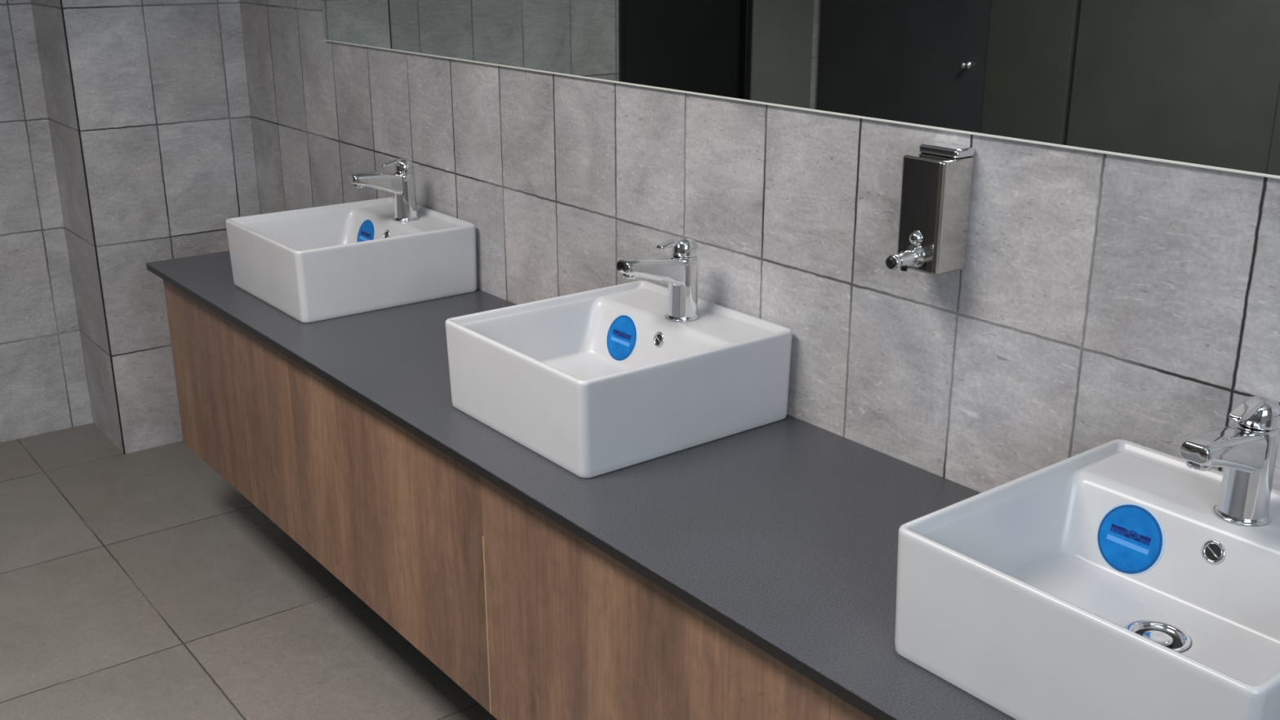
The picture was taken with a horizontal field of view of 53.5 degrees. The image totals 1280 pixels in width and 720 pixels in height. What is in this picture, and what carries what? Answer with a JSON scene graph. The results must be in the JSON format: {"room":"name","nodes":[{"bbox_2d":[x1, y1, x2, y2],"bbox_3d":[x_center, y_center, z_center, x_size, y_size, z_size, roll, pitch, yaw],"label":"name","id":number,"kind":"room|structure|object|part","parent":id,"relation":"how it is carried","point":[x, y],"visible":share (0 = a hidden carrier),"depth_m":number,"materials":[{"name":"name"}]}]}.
{"room":"public restroom","nodes":[
{"label":"public restroom","id":0,"kind":"room"},
{"bbox_2d":[0,0,93,442],"bbox_3d":[-3.112,-0.756,2.751,4.300,2.668,0.120,-14,23,-35],"label":"wall","id":1,"kind":"structure","parent":0,"point":[44,388],"depth_m":3.85,"materials":[{"name":"tile"}]},
{"bbox_2d":[31,0,260,453],"bbox_3d":[-1.467,-1.069,3.683,0.493,2.668,0.330,-14,23,-35],"label":"wall","id":2,"kind":"structure","parent":0,"point":[161,86],"depth_m":3.71,"materials":[{"name":"tile"}]},
{"bbox_2d":[59,0,125,453],"bbox_3d":[-1.561,-0.981,3.417,0.004,2.668,0.004,-14,23,-35],"label":"trim","id":3,"kind":"structure","parent":2,"relation":"attached to","point":[61,4],"depth_m":3.61,"materials":[{"name":"black metal"}]},
{"bbox_2d":[0,422,497,719],"bbox_3d":[-1.400,1.227,1.176,4.420,0.100,5.570,-14,23,-35],"label":"floor","id":4,"kind":"structure","parent":0,"point":[143,584],"depth_m":2.95,"materials":[{"name":"tile"}]},
{"bbox_2d":[239,0,1279,493],"bbox_3d":[0.301,-0.503,1.981,0.120,2.668,5.570,-14,23,-35],"label":"wall","id":5,"kind":"structure","parent":0,"point":[1098,299],"depth_m":1.97,"materials":[{"name":"tile"}]},
{"bbox_2d":[163,280,874,719],"bbox_3d":[0.217,0.441,1.872,0.504,0.451,3.916,-14,23,-35],"label":"vanity cabinet","id":6,"kind":"object","parent":5,"relation":"attached to","point":[531,620],"visible":0.42,"depth_m":2.13,"materials":[{"name":"brown wood"}]},
{"bbox_3d":[-0.938,0.093,2.917,0.018,0.451,0.760,-14,23,-35],"label":"panel","id":7,"kind":"part","parent":6,"relation":"part of","materials":[{"name":"brown laminate"}]},
{"bbox_3d":[-0.474,0.283,2.346,0.018,0.451,0.759,-14,23,-35],"label":"panel","id":8,"kind":"part","parent":6,"relation":"part of","materials":[{"name":"brown laminate"}]},
{"bbox_2d":[146,250,1013,719],"bbox_3d":[0.205,0.218,1.796,0.525,0.018,4.009,-14,23,-35],"label":"countertop","id":9,"kind":"structure","parent":6,"relation":"on","point":[784,534],"depth_m":1.81,"materials":[{"name":"grey stone"}]},
{"bbox_2d":[225,197,476,323],"bbox_3d":[-0.657,-0.239,2.893,0.428,0.156,0.409,-14,23,-35],"label":"basin","id":10,"kind":"object","parent":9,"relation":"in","point":[317,264],"visible":0.99,"depth_m":2.79,"materials":[{"name":"white ceramic"}]},
{"bbox_2d":[347,158,419,222],"bbox_3d":[-0.584,-0.385,2.903,0.162,0.142,0.061,-14,23,-35],"label":"tap","id":11,"kind":"object","parent":10,"relation":"on","point":[401,183],"visible":1,"depth_m":2.90,"materials":[{"name":"silver metal"}]},
{"bbox_3d":[-0.595,-0.400,2.890,0.135,0.062,0.043,-14,23,-35],"label":"spout","id":12,"kind":"part","parent":11,"relation":"part of","materials":[{"name":"silver metal"}]},
{"bbox_3d":[-0.563,-0.451,2.899,0.062,0.014,0.019,-14,23,-35],"label":"lever","id":13,"kind":"part","parent":11,"relation":"part of","materials":[{"name":"silver metal"}]},
{"bbox_2d":[444,280,792,478],"bbox_3d":[-0.039,0.015,2.132,0.428,0.156,0.409,-14,23,-35],"label":"basin","id":14,"kind":"object","parent":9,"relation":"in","point":[594,383],"visible":1,"depth_m":2.04,"materials":[{"name":"white ceramic"}]},
{"bbox_2d":[617,235,700,321],"bbox_3d":[0.034,-0.132,2.142,0.162,0.142,0.061,-14,23,-35],"label":"tap","id":15,"kind":"object","parent":14,"relation":"on","point":[679,269],"visible":1,"depth_m":2.14,"materials":[{"name":"silver metal"}]},
{"bbox_3d":[0.023,-0.146,2.128,0.135,0.062,0.043,-14,23,-35],"label":"spout","id":16,"kind":"part","parent":15,"relation":"part of","materials":[{"name":"silver metal"}]},
{"bbox_3d":[0.055,-0.198,2.137,0.062,0.014,0.019,-14,23,-35],"label":"lever","id":17,"kind":"part","parent":15,"relation":"part of","materials":[{"name":"silver metal"}]},
{"bbox_2d":[894,439,1279,719],"bbox_3d":[0.571,0.265,1.380,0.428,0.156,0.409,-14,23,-35],"label":"basin","id":18,"kind":"object","parent":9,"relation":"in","point":[1104,581],"visible":1,"depth_m":1.39,"materials":[{"name":"white ceramic"}]},
{"bbox_2d":[1179,395,1279,526],"bbox_3d":[0.644,0.119,1.390,0.162,0.142,0.061,-14,23,-35],"label":"tap","id":19,"kind":"object","parent":18,"relation":"on","point":[1246,450],"visible":1,"depth_m":1.39,"materials":[{"name":"silver metal"}]},
{"bbox_3d":[0.633,0.104,1.377,0.135,0.062,0.043,-14,23,-35],"label":"spout","id":20,"kind":"part","parent":19,"relation":"part of","materials":[{"name":"silver metal"}]},
{"bbox_3d":[0.665,0.053,1.386,0.062,0.014,0.019,-14,23,-35],"label":"lever","id":21,"kind":"part","parent":19,"relation":"part of","materials":[{"name":"silver metal"}]},
{"bbox_3d":[-0.011,0.473,1.776,0.018,0.451,0.759,-14,23,-35],"label":"panel","id":22,"kind":"part","parent":6,"relation":"part of","materials":[{"name":"brown laminate"}]},
{"bbox_3d":[0.452,0.663,1.205,0.018,0.451,0.759,-14,23,-35],"label":"panel","id":23,"kind":"part","parent":6,"relation":"part of","materials":[{"name":"brown laminate"}]},
{"bbox_2d":[321,0,1279,178],"bbox_3d":[0.454,-0.824,1.554,0.007,1.089,4.162,-14,23,-35],"label":"wall mirror","id":24,"kind":"object","parent":5,"relation":"attached to","point":[1196,83],"visible":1,"depth_m":1.75,"materials":[{"name":"clear glass"}]},
{"bbox_2d":[885,141,974,275],"bbox_3d":[0.389,-0.206,1.750,0.122,0.170,0.077,-14,23,-35],"label":"soap dispenser","id":25,"kind":"object","parent":5,"relation":"attached to","point":[936,184],"visible":1,"depth_m":1.74,"materials":[{"name":"silver metal"}]},
{"bbox_3d":[0.422,-0.289,1.748,0.039,0.012,0.071,-14,23,-35],"label":"refill lid","id":26,"kind":"part","parent":25,"relation":"part of","materials":[{"name":"silver metal"}]}
]}

